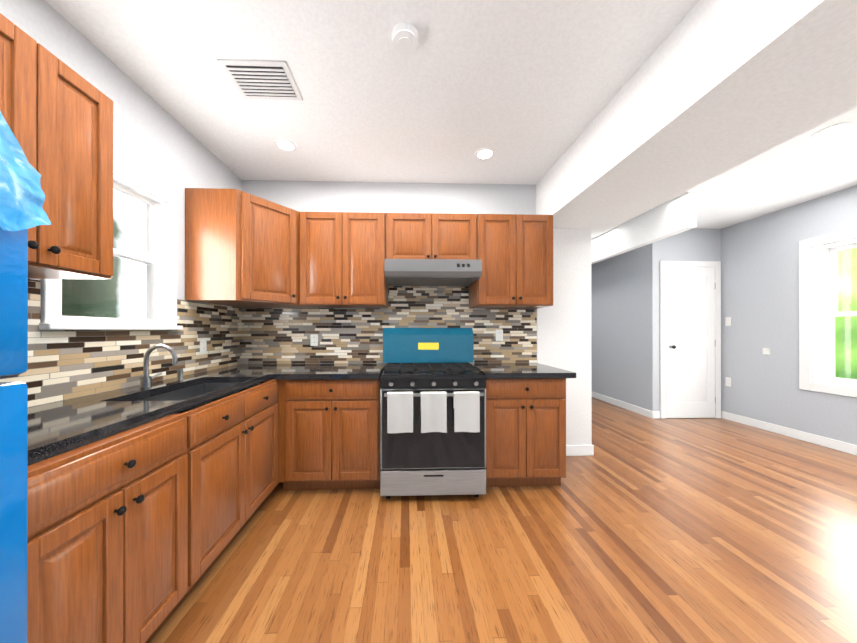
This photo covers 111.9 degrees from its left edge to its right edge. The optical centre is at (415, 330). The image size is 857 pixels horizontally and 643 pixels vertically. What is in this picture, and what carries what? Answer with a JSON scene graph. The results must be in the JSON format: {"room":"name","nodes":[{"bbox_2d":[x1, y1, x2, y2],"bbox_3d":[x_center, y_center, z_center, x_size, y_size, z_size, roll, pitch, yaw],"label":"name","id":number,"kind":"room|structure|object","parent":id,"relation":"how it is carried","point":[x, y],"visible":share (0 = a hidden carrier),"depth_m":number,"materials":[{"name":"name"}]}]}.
{"room":"kitchen","nodes":[
{"label":"kitchen","id":0,"kind":"room"},
{"bbox_2d":[0,0,243,324],"bbox_3d":[-1.642,-0.100,0.560,0.120,2.655,4.605,0,0,-2],"label":"wall","id":1,"kind":"structure","parent":0,"point":[148,141],"depth_m":1.69,"materials":[{"name":"paint"}]},
{"bbox_2d":[0,13,67,272],"bbox_3d":[-1.414,-0.588,0.818,0.340,0.748,0.380,0,0,-2],"label":"upper cabinet","id":2,"kind":"object","parent":1,"relation":"attached to","point":[33,81],"depth_m":0.97,"materials":[{"name":"brown wood"}]},
{"bbox_2d":[28,66,112,278],"bbox_3d":[-1.422,-0.587,1.051,0.340,0.748,0.313,0,0,-2],"label":"upper cabinet","id":3,"kind":"object","parent":1,"relation":"attached to","point":[90,112],"depth_m":1.12,"materials":[{"name":"brown wood"}]},
{"bbox_2d":[39,160,182,329],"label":"window","id":4,"kind":"structure","parent":1,"relation":"in","point":[153,260],"depth_m":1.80,"materials":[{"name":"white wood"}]},
{"bbox_2d":[0,279,243,407],"bbox_3d":[-1.612,0.059,1.679,0.008,0.540,2.100,0,0,-2],"label":"tile backsplash","id":5,"kind":"structure","parent":1,"relation":"attached to","point":[66,364],"depth_m":1.56,"materials":[{"name":"tile"}]},
{"bbox_2d":[200,338,206,352],"bbox_3d":[-1.622,0.120,2.209,0.007,0.110,0.070,0,0,-2],"label":"electrical outlet","id":6,"kind":"object","parent":5,"relation":"attached to","point":[203,345],"visible":1,"depth_m":2.21,"materials":[{"name":"white plastic"}]},
{"bbox_2d":[244,180,579,444],"bbox_3d":[-0.033,-0.097,2.855,3.240,2.655,0.120,0,0,-2],"label":"wall","id":7,"kind":"structure","parent":0,"point":[558,325],"depth_m":2.82,"materials":[{"name":"paint"}]},
{"bbox_2d":[185,188,303,307],"bbox_3d":[-1.276,-0.606,2.400,0.720,0.788,0.705,0,0,-2],"label":"upper cabinet","id":8,"kind":"object","parent":7,"relation":"attached to","point":[244,249],"depth_m":2.07,"materials":[{"name":"brown wood"}]},
{"bbox_2d":[292,212,351,307],"bbox_3d":[-0.803,-0.606,2.565,0.475,0.788,0.402,0,0,-2],"label":"upper cabinet","id":9,"kind":"object","parent":7,"relation":"attached to","point":[327,235],"depth_m":2.43,"materials":[{"name":"brown wood"}]},
{"bbox_2d":[352,212,395,307],"bbox_3d":[-0.438,-0.606,2.607,0.485,0.788,0.340,0,0,-2],"label":"upper cabinet","id":10,"kind":"object","parent":7,"relation":"attached to","point":[373,234],"depth_m":2.44,"materials":[{"name":"brown wood"}]},
{"bbox_2d":[244,286,536,363],"bbox_3d":[-0.234,-0.047,2.784,2.835,0.755,0.008,0,0,-2],"label":"tile backsplash","id":11,"kind":"structure","parent":7,"relation":"attached to","point":[271,335],"depth_m":2.78,"materials":[{"name":"tile"}]},
{"bbox_2d":[310,334,317,345],"bbox_3d":[-0.966,0.096,2.753,0.070,0.110,0.007,0,0,-2],"label":"electrical outlet","id":12,"kind":"object","parent":11,"relation":"attached to","point":[313,339],"visible":1,"depth_m":2.75,"materials":[{"name":"white plastic"}]},
{"bbox_2d":[496,330,502,340],"bbox_3d":[0.814,0.051,2.809,0.070,0.110,0.007,0,0,-2],"label":"electrical outlet","id":13,"kind":"object","parent":11,"relation":"attached to","point":[499,335],"visible":1,"depth_m":2.81,"materials":[{"name":"white plastic"}]},
{"bbox_2d":[396,213,439,258],"bbox_3d":[-0.036,-0.781,2.620,0.446,0.438,0.340,0,0,-2],"label":"upper cabinet","id":14,"kind":"object","parent":7,"relation":"attached to","point":[417,234],"depth_m":2.45,"materials":[{"name":"brown wood"}]},
{"bbox_2d":[440,213,479,259],"bbox_3d":[0.297,-0.781,2.631,0.447,0.438,0.340,0,0,-2],"label":"upper cabinet","id":15,"kind":"object","parent":7,"relation":"attached to","point":[459,233],"depth_m":2.47,"materials":[{"name":"brown wood"}]},
{"bbox_2d":[469,214,523,307],"bbox_3d":[0.685,-0.606,2.643,0.456,0.788,0.340,0,0,-2],"label":"upper cabinet","id":16,"kind":"object","parent":7,"relation":"attached to","point":[500,284],"depth_m":2.48,"materials":[{"name":"brown wood"}]},
{"bbox_2d":[384,259,481,285],"bbox_3d":[0.133,-0.491,2.537,0.773,0.138,0.506,0,0,-2],"label":"range hood","id":17,"kind":"object","parent":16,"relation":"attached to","point":[433,272],"visible":1,"depth_m":2.30,"materials":[{"name":"silver metal"}]},
{"bbox_2d":[524,214,552,307],"bbox_3d":[0.994,-0.606,2.653,0.390,0.788,0.340,0,0,-2],"label":"upper cabinet","id":18,"kind":"object","parent":7,"relation":"attached to","point":[538,229],"depth_m":2.49,"materials":[{"name":"brown wood"}]},
{"bbox_2d":[566,445,591,455],"bbox_3d":[1.453,1.181,2.835,0.510,0.100,0.017,0,0,-2],"label":"baseboard","id":19,"kind":"structure","parent":7,"relation":"attached to","point":[588,450],"depth_m":2.83,"materials":[{"name":"white wood"}]},
{"bbox_2d":[45,0,856,238],"bbox_3d":[1.587,-1.475,2.633,6.705,0.100,8.840,0,0,-2],"label":"ceiling","id":20,"kind":"structure","parent":0,"point":[527,90],"depth_m":1.69,"materials":[{"name":"paint"}]},
{"bbox_2d":[217,59,302,100],"bbox_3d":[-0.871,-1.419,1.654,0.360,0.012,0.260,0,0,-2],"label":"ceiling vent","id":21,"kind":"object","parent":20,"relation":"in","point":[262,80],"visible":1,"depth_m":1.63,"materials":[{"name":"silver metal"}]},
{"bbox_2d":[274,138,297,151],"bbox_3d":[-0.999,-1.421,2.225,0.170,0.007,0.170,0,0,-2],"label":"recessed light","id":22,"kind":"object","parent":20,"relation":"in","point":[285,144],"visible":1,"depth_m":2.21,"materials":[{"name":"white plastic"}]},
{"bbox_2d":[391,22,418,55],"bbox_3d":[-0.052,-1.408,1.407,0.136,0.036,0.136,0,0,-2],"label":"smoke detector","id":23,"kind":"object","parent":20,"relation":"attached to","point":[404,37],"visible":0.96,"depth_m":1.38,"materials":[{"name":"white plastic"}]},
{"bbox_2d":[474,147,495,159],"bbox_3d":[0.559,-1.421,2.335,0.170,0.007,0.170,0,0,-2],"label":"recessed light","id":24,"kind":"object","parent":20,"relation":"in","point":[485,153],"visible":1,"depth_m":2.32,"materials":[{"name":"white"}]},
{"bbox_2d":[591,191,696,264],"bbox_3d":[2.781,-1.239,4.971,0.090,0.365,4.000,0,0,-2],"label":"header beam","id":25,"kind":"structure","parent":20,"relation":"attached to","point":[676,215],"depth_m":3.44,"materials":[{"name":"paint"}]},
{"bbox_2d":[536,0,856,232],"bbox_3d":[1.620,-1.214,0.650,0.745,0.425,4.635,0,0,-2],"label":"soffit beam","id":26,"kind":"structure","parent":20,"relation":"attached to","point":[709,89],"depth_m":1.38,"materials":[{"name":"paint"}]},
{"bbox_2d":[811,122,852,138],"bbox_3d":[2.968,-1.421,2.066,0.170,0.007,0.170,0,0,-2],"label":"recessed light","id":27,"kind":"object","parent":20,"relation":"in","point":[832,130],"visible":1,"depth_m":2.06,"materials":[{"name":"white"}]},
{"bbox_2d":[146,397,856,642],"bbox_3d":[1.587,1.280,2.629,6.705,0.100,8.840,0,0,-2],"label":"floor","id":28,"kind":"structure","parent":0,"point":[637,528],"depth_m":1.57,"materials":[{"name":"brown wood"}]},
{"bbox_2d":[0,111,50,642],"bbox_3d":[-1.194,0.354,0.298,0.717,1.747,0.735,0,0,-2],"label":"fridge","id":29,"kind":"object","parent":28,"relation":"on","point":[22,200],"visible":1,"depth_m":0.63,"materials":[{"name":"blue"}]},
{"bbox_2d":[27,404,206,642],"bbox_3d":[-1.271,0.793,0.976,0.626,0.870,0.639,0,0,-2],"label":"base cabinet","id":30,"kind":"object","parent":28,"relation":"on","point":[146,497],"depth_m":0.93,"materials":[{"name":"brown wood"}]},
{"bbox_2d":[28,400,186,459],"bbox_3d":[-1.307,0.338,0.977,0.554,0.040,0.642,0,0,-2],"label":"countertop","id":31,"kind":"structure","parent":30,"relation":"on","point":[54,426],"depth_m":1.05,"materials":[{"name":"black stone"}]},
{"bbox_2d":[136,383,260,413],"bbox_3d":[-1.245,0.467,1.640,0.378,0.214,0.688,0,0,-2],"label":"sink basin","id":32,"kind":"object","parent":31,"relation":"in","point":[184,392],"depth_m":1.73,"materials":[{"name":"black metal"}]},
{"bbox_2d":[179,376,282,415],"bbox_3d":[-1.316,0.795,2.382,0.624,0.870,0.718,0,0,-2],"label":"base cabinet","id":33,"kind":"object","parent":28,"relation":"on","point":[265,399],"depth_m":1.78,"materials":[{"name":"brown wood"}]},
{"bbox_2d":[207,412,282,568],"bbox_3d":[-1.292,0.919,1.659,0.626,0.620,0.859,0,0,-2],"label":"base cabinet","id":34,"kind":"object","parent":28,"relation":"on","point":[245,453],"depth_m":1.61,"materials":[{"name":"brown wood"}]},
{"bbox_2d":[283,368,383,489],"bbox_3d":[-0.652,0.795,2.451,0.744,0.870,0.625,0,0,-2],"label":"base cabinet","id":35,"kind":"object","parent":28,"relation":"on","point":[331,428],"depth_m":2.14,"materials":[{"name":"brown wood"}]},
{"bbox_2d":[179,364,385,383],"bbox_3d":[-0.952,0.340,2.372,1.352,0.040,0.764,0,0,-2],"label":"countertop","id":36,"kind":"structure","parent":35,"relation":"on","point":[242,373],"depth_m":2.13,"materials":[{"name":"black stone"}]},
{"bbox_2d":[140,344,182,386],"bbox_3d":[-1.450,0.199,1.739,0.195,0.240,0.258,0,0,-2],"label":"faucet","id":37,"kind":"object","parent":36,"relation":"on","point":[145,381],"depth_m":1.63,"materials":[{"name":"silver metal"}]},
{"bbox_2d":[380,328,485,498],"bbox_3d":[0.117,0.605,2.383,0.794,1.250,0.811,0,0,-2],"label":"range","id":38,"kind":"object","parent":28,"relation":"on","point":[432,411],"visible":1,"depth_m":2.05,"materials":[{"name":"grey metal"}]},
{"bbox_2d":[485,380,565,486],"bbox_3d":[0.826,0.795,2.498,0.634,0.870,0.625,0,0,-2],"label":"base cabinet","id":39,"kind":"object","parent":28,"relation":"on","point":[526,419],"depth_m":2.19,"materials":[{"name":"brown wood"}]},
{"bbox_2d":[472,364,574,379],"bbox_3d":[0.849,0.340,2.485,0.688,0.040,0.654,0,0,-2],"label":"countertop","id":40,"kind":"structure","parent":39,"relation":"on","point":[490,371],"depth_m":2.21,"materials":[{"name":"black stone"}]},
{"bbox_2d":[580,229,595,444],"bbox_3d":[1.606,-0.094,4.950,0.120,2.655,4.205,0,0,-2],"label":"wall","id":41,"kind":"structure","parent":0,"point":[587,271],"depth_m":2.85,"materials":[{"name":"paint"}]},
{"bbox_2d":[596,239,663,410],"bbox_3d":[3.317,-0.094,5.572,0.120,2.655,3.070,0,0,-2],"label":"wall","id":42,"kind":"structure","parent":0,"point":[598,326],"depth_m":4.43,"materials":[{"name":"paint"}]},
{"bbox_2d":[592,392,655,418],"bbox_3d":[3.260,1.184,5.502,0.029,0.100,2.964,0,0,-2],"label":"baseboard","id":43,"kind":"structure","parent":42,"relation":"attached to","point":[651,414],"depth_m":4.50,"materials":[{"name":"white wood"}]},
{"bbox_2d":[664,229,719,260],"bbox_3d":[3.859,-0.095,4.114,0.840,2.655,0.120,0,0,-2],"label":"wall","id":44,"kind":"structure","parent":0,"point":[692,244],"depth_m":4.06,"materials":[{"name":"paint"}]},
{"bbox_2d":[660,261,720,418],"bbox_3d":[3.840,0.135,4.008,0.865,2.195,0.086,0,0,-2],"label":"door","id":45,"kind":"structure","parent":44,"relation":"in","point":[690,339],"depth_m":4.04,"materials":[{"name":"white wood"}]},
{"bbox_2d":[720,185,856,444],"bbox_3d":[4.502,-0.099,1.323,0.240,2.655,5.740,0,0,-2],"label":"wall","id":46,"kind":"structure","parent":0,"point":[759,256],"depth_m":3.48,"materials":[{"name":"paint"}]},
{"bbox_2d":[725,317,730,325],"bbox_3d":[4.294,-0.118,3.973,0.008,0.120,0.070,0,0,-2],"label":"light switch","id":47,"kind":"object","parent":46,"relation":"attached to","point":[727,321],"visible":1,"depth_m":3.97,"materials":[{"name":"white plastic"}]},
{"bbox_2d":[726,377,730,386],"bbox_3d":[4.294,0.712,3.972,0.008,0.120,0.070,0,0,-2],"label":"electrical outlet","id":48,"kind":"object","parent":46,"relation":"attached to","point":[728,381],"visible":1,"depth_m":3.97,"materials":[{"name":"white plastic"}]},
{"bbox_2d":[763,348,769,354],"bbox_3d":[4.307,0.262,3.552,0.008,0.080,0.070,0,0,-2],"label":"light switch","id":49,"kind":"object","parent":46,"relation":"attached to","point":[766,351],"visible":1,"depth_m":3.55,"materials":[{"name":"white plastic"}]},
{"bbox_2d":[722,411,856,455],"bbox_3d":[4.377,1.179,1.257,0.015,0.100,5.620,0,0,-2],"label":"baseboard","id":50,"kind":"structure","parent":46,"relation":"attached to","point":[845,447],"depth_m":3.28,"materials":[{"name":"white wood"}]},
{"bbox_2d":[799,228,856,397],"bbox_3d":[4.453,-0.170,2.567,0.257,1.660,1.370,0,0,-2],"label":"window","id":51,"kind":"structure","parent":46,"relation":"in","point":[825,284],"depth_m":3.14,"materials":[{"name":"white"}]},
{"label":"outside","id":52,"kind":"structure","parent":0,"visible":0},
{"bbox_2d":[835,248,856,379],"bbox_3d":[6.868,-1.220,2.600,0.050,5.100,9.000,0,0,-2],"label":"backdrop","id":53,"kind":"structure","parent":52,"point":[846,274],"depth_m":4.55,"materials":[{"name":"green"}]}
]}

